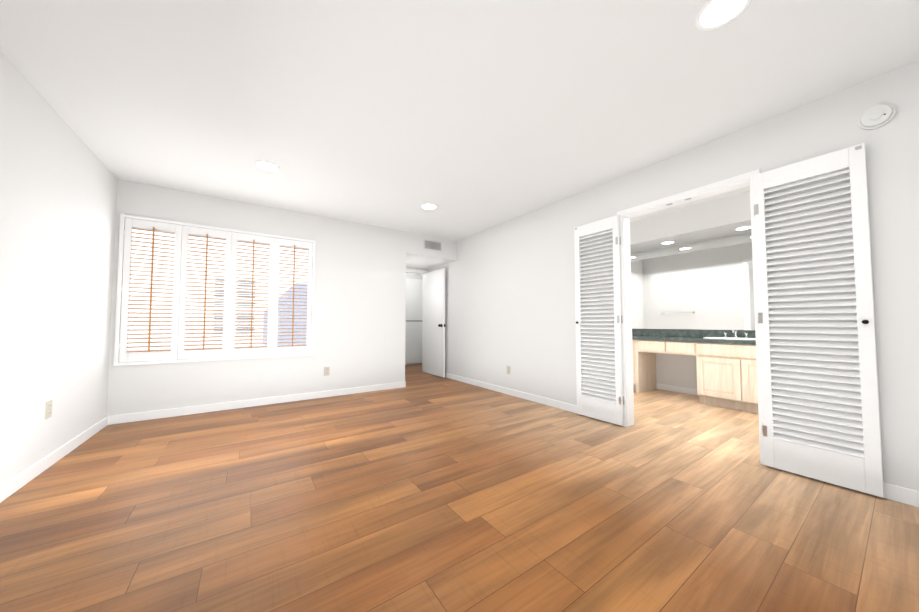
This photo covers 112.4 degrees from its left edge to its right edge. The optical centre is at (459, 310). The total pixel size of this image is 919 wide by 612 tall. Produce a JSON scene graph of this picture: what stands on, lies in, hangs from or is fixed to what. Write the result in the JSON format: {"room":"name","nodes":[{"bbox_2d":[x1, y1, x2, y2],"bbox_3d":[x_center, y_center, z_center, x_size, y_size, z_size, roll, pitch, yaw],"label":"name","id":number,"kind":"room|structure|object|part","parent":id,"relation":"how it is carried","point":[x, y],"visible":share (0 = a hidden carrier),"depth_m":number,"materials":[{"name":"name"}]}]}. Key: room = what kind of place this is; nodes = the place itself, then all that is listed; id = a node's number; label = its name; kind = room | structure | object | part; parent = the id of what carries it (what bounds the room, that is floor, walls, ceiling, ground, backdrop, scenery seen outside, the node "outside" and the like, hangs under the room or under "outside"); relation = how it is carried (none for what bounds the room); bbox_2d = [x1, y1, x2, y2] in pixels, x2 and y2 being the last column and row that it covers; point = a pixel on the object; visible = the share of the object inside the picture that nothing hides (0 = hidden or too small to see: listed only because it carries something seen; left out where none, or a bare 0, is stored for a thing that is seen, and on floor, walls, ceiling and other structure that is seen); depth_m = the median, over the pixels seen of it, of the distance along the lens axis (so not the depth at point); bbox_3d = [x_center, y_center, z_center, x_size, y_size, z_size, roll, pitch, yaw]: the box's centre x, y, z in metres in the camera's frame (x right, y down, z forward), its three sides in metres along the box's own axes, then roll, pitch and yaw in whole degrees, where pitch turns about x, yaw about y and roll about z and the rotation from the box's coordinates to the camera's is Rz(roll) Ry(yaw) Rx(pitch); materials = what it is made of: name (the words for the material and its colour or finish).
{"room":"empty bedroom","nodes":[
{"label":"empty bedroom","id":0,"kind":"room"},
{"bbox_2d":[0,50,116,485],"bbox_3d":[-2.043,-0.192,0.906,0.120,2.440,5.440,2,-3,-34],"label":"wall","id":1,"kind":"structure","parent":0,"point":[58,188],"depth_m":2.07,"materials":[{"name":"white paint"}]},
{"bbox_2d":[45,400,52,418],"bbox_3d":[-2.817,0.676,2.113,0.008,0.115,0.070,2,-3,-34],"label":"outlet","id":2,"kind":"object","parent":1,"relation":"attached to","point":[48,411],"visible":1,"depth_m":2.10,"materials":[{"name":"beige plastic"}]},
{"bbox_2d":[0,416,111,502],"bbox_3d":[-1.977,0.985,0.881,0.013,0.085,5.160,2,-3,-34],"label":"baseboard","id":3,"kind":"structure","parent":1,"relation":"attached to","point":[10,487],"depth_m":2.10,"materials":[{"name":"white paint"}]},
{"bbox_2d":[107,179,456,415],"bbox_3d":[-1.785,-0.057,4.283,4.130,2.440,0.160,2,-3,-34],"label":"wall","id":4,"kind":"structure","parent":0,"point":[360,306],"depth_m":4.09,"materials":[{"name":"white paint"}]},
{"bbox_2d":[114,214,315,365],"bbox_3d":[-2.704,-0.194,3.630,1.800,1.520,0.205,2,-3,-34],"label":"window shutters","id":5,"kind":"object","parent":4,"relation":"attached to","point":[178,352],"visible":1,"depth_m":3.45,"materials":[{"name":"white paint"}]},
{"bbox_3d":[-3.210,-0.210,3.217,0.431,1.456,0.030,2,-3,-34],"label":"shutter panel","id":6,"kind":"part","parent":5,"relation":"part of","materials":[{"name":"white paint"}]},
{"bbox_3d":[-2.852,-0.200,3.462,0.431,1.456,0.030,2,-3,-34],"label":"shutter panel","id":7,"kind":"part","parent":5,"relation":"part of","materials":[{"name":"white paint"}]},
{"bbox_3d":[-2.494,-0.191,3.708,0.431,1.456,0.030,2,-3,-34],"label":"shutter panel","id":8,"kind":"part","parent":5,"relation":"part of","materials":[{"name":"white paint"}]},
{"bbox_3d":[-2.137,-0.181,3.953,0.431,1.456,0.030,2,-3,-34],"label":"shutter panel","id":9,"kind":"part","parent":5,"relation":"part of","materials":[{"name":"white paint"}]},
{"bbox_2d":[112,381,405,423],"bbox_3d":[-2.124,1.106,3.900,3.133,0.085,0.013,2,-3,-34],"label":"baseboard","id":10,"kind":"structure","parent":4,"relation":"attached to","point":[140,416],"depth_m":3.61,"materials":[{"name":"white paint"}]},
{"bbox_2d":[324,367,329,375],"bbox_3d":[-1.787,0.813,4.145,0.070,0.115,0.008,2,-3,-34],"label":"outlet","id":11,"kind":"object","parent":4,"relation":"attached to","point":[326,371],"visible":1,"depth_m":4.14,"materials":[{"name":"beige plastic"}]},
{"bbox_2d":[424,239,441,251],"bbox_3d":[-0.443,-1.093,5.144,0.350,0.170,0.010,2,-3,-34],"label":"air vent","id":12,"kind":"object","parent":4,"relation":"in","point":[433,245],"visible":1,"depth_m":5.14,"materials":[{"name":"silver metal"}]},
{"bbox_2d":[405,267,427,364],"bbox_3d":[-1.080,0.014,6.063,0.950,2.440,0.120,2,-3,-34],"label":"wall","id":13,"kind":"structure","parent":0,"point":[414,276],"depth_m":6.13,"materials":[{"name":"white paint"}]},
{"bbox_2d":[405,278,422,363],"bbox_3d":[-1.359,0.233,7.301,1.680,2.040,0.028,2,-3,-34],"label":"panel","id":14,"kind":"object","parent":13,"relation":"attached to","point":[413,326],"visible":0.12,"depth_m":7.46,"materials":[{"name":"white paint"}]},
{"bbox_2d":[406,268,427,371],"bbox_3d":[-1.049,0.202,6.071,0.879,2.065,0.140,2,-3,-34],"label":"door frame","id":15,"kind":"structure","parent":13,"relation":"attached to","point":[415,271],"depth_m":6.30,"materials":[{"name":"white paint"}]},
{"bbox_2d":[424,268,444,377],"bbox_3d":[-0.489,0.224,5.905,0.036,1.984,0.757,2,-3,-34],"label":"entry door","id":16,"kind":"structure","parent":13,"relation":"in","point":[434,317],"depth_m":5.85,"materials":[{"name":"white paint"}]},
{"bbox_2d":[0,364,918,611],"bbox_3d":[-0.047,1.185,3.564,6.840,0.100,8.010,2,-3,-34],"label":"floor","id":17,"kind":"structure","parent":0,"point":[421,491],"depth_m":1.57,"materials":[{"name":"brown wood"}]},
{"bbox_2d":[632,337,757,412],"bbox_3d":[3.265,0.764,3.763,0.570,0.760,3.956,2,-3,-34],"label":"bathroom vanity","id":18,"kind":"object","parent":17,"relation":"on","point":[726,364],"depth_m":3.64,"materials":[{"name":"beige wood"}]},
{"bbox_2d":[648,337,755,344],"bbox_3d":[3.262,0.365,3.777,0.578,0.040,3.956,2,-3,-34],"label":"countertop","id":19,"kind":"structure","parent":18,"relation":"on","point":[751,340],"depth_m":3.83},
{"bbox_2d":[703,336,757,340],"bbox_3d":[3.283,0.336,3.731,0.418,0.020,0.528,2,-3,-34],"label":"sink","id":20,"kind":"object","parent":19,"relation":"in","point":[747,338],"depth_m":3.70,"materials":[{"name":"white ceramic"}]},
{"bbox_2d":[723,329,748,338],"bbox_3d":[3.425,0.289,3.831,0.133,0.115,0.244,2,-3,-34],"label":"faucet","id":21,"kind":"object","parent":19,"relation":"on","point":[725,333],"depth_m":3.83,"materials":[{"name":"silver metal"}]},
{"bbox_2d":[0,0,918,268],"bbox_3d":[-0.075,-1.181,3.700,6.480,0.440,7.750,2,-3,-34],"label":"ceiling","id":22,"kind":"structure","parent":0,"point":[467,118],"depth_m":1.89,"materials":[{"name":"white paint"}]},
{"bbox_2d":[254,161,279,171],"bbox_3d":[-1.777,-1.333,2.846,0.206,0.005,0.206,2,-3,-34],"label":"recessed light","id":23,"kind":"object","parent":22,"relation":"in","point":[267,166],"visible":1,"depth_m":2.85,"materials":[{"name":"white paint"}]},
{"bbox_2d":[421,203,436,209],"bbox_3d":[-0.379,-1.294,3.829,0.206,0.005,0.206,2,-3,-34],"label":"recessed light","id":24,"kind":"object","parent":22,"relation":"in","point":[428,206],"visible":1,"depth_m":3.82,"materials":[{"name":"white paint"}]},
{"bbox_2d":[695,0,751,30],"bbox_3d":[1.216,-1.389,1.421,0.206,0.005,0.206,2,-3,-34],"label":"recessed light","id":25,"kind":"object","parent":22,"relation":"in","point":[713,14],"visible":1,"depth_m":1.44,"materials":[{"name":"white paint"}]},
{"bbox_2d":[428,60,918,490],"bbox_3d":[1.163,-0.078,3.743,0.120,2.440,6.490,2,-3,-34],"label":"wall","id":26,"kind":"structure","parent":0,"point":[510,293],"depth_m":2.26,"materials":[{"name":"white paint"}]},
{"bbox_2d":[445,373,576,412],"bbox_3d":[0.449,1.135,4.617,0.013,0.085,3.920,2,-3,-34],"label":"baseboard","id":27,"kind":"structure","parent":26,"relation":"attached to","point":[546,401],"depth_m":4.10,"materials":[{"name":"white paint"}]},
{"bbox_2d":[574,215,623,425],"bbox_3d":[1.417,0.086,3.176,0.070,2.038,0.494,2,-3,-34],"label":"door","id":28,"kind":"structure","parent":26,"relation":"in","point":[596,400],"depth_m":3.15,"materials":[{"name":"white paint"}]},
{"bbox_3d":[1.430,-0.007,3.181,0.047,1.828,0.482,2,-3,-34],"label":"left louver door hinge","id":29,"kind":"part","parent":28,"relation":"part of","materials":[{"name":"white wood"}]},
{"bbox_2d":[617,169,763,464],"bbox_3d":[1.919,0.049,2.636,0.148,2.099,1.038,2,-3,-34],"label":"door frame","id":30,"kind":"structure","parent":26,"relation":"attached to","point":[722,186],"depth_m":2.91,"materials":[{"name":"white paint"}]},
{"bbox_2d":[753,143,883,497],"bbox_3d":[2.243,0.039,1.973,0.070,2.038,0.494,2,-3,-34],"label":"door","id":31,"kind":"structure","parent":26,"relation":"in","point":[819,449],"depth_m":1.93,"materials":[{"name":"white paint"}]},
{"bbox_3d":[2.249,-0.054,1.988,0.047,1.828,0.482,2,-3,-34],"label":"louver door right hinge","id":32,"kind":"part","parent":31,"relation":"part of","materials":[{"name":"white wood"}]},
{"bbox_3d":[2.349,0.064,1.781,0.026,0.026,0.026,2,-3,-34],"label":"knob","id":33,"kind":"part","parent":31,"relation":"part of","materials":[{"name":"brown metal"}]},
{"bbox_2d":[858,104,895,129],"bbox_3d":[2.431,-1.136,1.796,0.040,0.132,0.132,2,-3,-34],"label":"smoke detector","id":34,"kind":"object","parent":26,"relation":"attached to","point":[876,116],"visible":1,"depth_m":1.79,"materials":[{"name":"white plastic"}]},
{"bbox_2d":[883,482,918,506],"bbox_3d":[2.515,1.016,1.611,0.013,0.085,1.220,2,-3,-34],"label":"baseboard","id":35,"kind":"structure","parent":26,"relation":"attached to","point":[891,491],"depth_m":1.70,"materials":[{"name":"white paint"}]},
{"bbox_2d":[630,191,751,253],"bbox_3d":[3.242,-1.135,3.823,0.630,0.320,3.960,2,-3,-34],"label":"ceiling soffit","id":36,"kind":"structure","parent":0,"point":[720,218],"depth_m":3.87,"materials":[{"name":"white paint"}]},
{"bbox_2d":[661,241,675,243],"bbox_3d":[2.921,-0.953,4.311,0.176,0.005,0.176,2,-3,-34],"label":"recessed light","id":37,"kind":"object","parent":36,"relation":"attached to","point":[668,242],"visible":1,"depth_m":4.30,"materials":[{"name":"white paint"}]},
{"bbox_2d":[734,226,750,230],"bbox_3d":[3.373,-0.980,3.652,0.176,0.005,0.176,2,-3,-34],"label":"recessed light","id":38,"kind":"object","parent":36,"relation":"attached to","point":[742,228],"visible":0.88,"depth_m":3.66,"materials":[{"name":"white paint"}]},
{"bbox_2d":[632,232,750,388],"bbox_3d":[3.551,-0.068,3.993,0.120,2.440,4.200,2,-3,-34],"label":"wall","id":39,"kind":"structure","parent":0,"point":[676,370],"depth_m":4.44,"materials":[{"name":"white paint"}]},
{"bbox_2d":[656,383,699,395],"bbox_3d":[3.170,1.126,4.382,0.013,0.085,0.670,2,-3,-34],"label":"baseboard","id":40,"kind":"structure","parent":39,"relation":"attached to","point":[685,390],"depth_m":4.43,"materials":[{"name":"white paint"}]},
{"bbox_2d":[630,232,754,329],"bbox_3d":[3.499,-0.361,3.968,0.005,1.210,3.956,2,-3,-34],"label":"mirror","id":41,"kind":"object","parent":39,"relation":"attached to","point":[707,285],"visible":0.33,"depth_m":4.27,"materials":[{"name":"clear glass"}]},
{"bbox_2d":[632,329,755,336],"bbox_3d":[3.492,0.298,3.937,0.020,0.106,3.956,2,-3,-34],"label":"backsplash","id":42,"kind":"structure","parent":39,"relation":"attached to","point":[635,332],"depth_m":4.31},
{"label":"outside","id":43,"kind":"structure","parent":0,"visible":0},
{"bbox_2d":[128,228,307,349],"bbox_3d":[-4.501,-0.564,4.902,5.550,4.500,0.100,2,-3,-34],"label":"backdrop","id":44,"kind":"structure","parent":43,"point":[285,281],"depth_m":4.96,"materials":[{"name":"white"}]},
{"bbox_2d":[210,275,257,339],"bbox_3d":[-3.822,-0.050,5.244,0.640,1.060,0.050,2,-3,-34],"label":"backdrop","id":45,"kind":"object","parent":44,"relation":"attached to","point":[237,297],"visible":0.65,"depth_m":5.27,"materials":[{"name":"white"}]},
{"bbox_2d":[263,283,306,346],"bbox_3d":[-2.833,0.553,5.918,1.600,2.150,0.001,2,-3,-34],"label":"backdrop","id":46,"kind":"structure","parent":43,"point":[295,296],"depth_m":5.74,"materials":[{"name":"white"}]}
]}

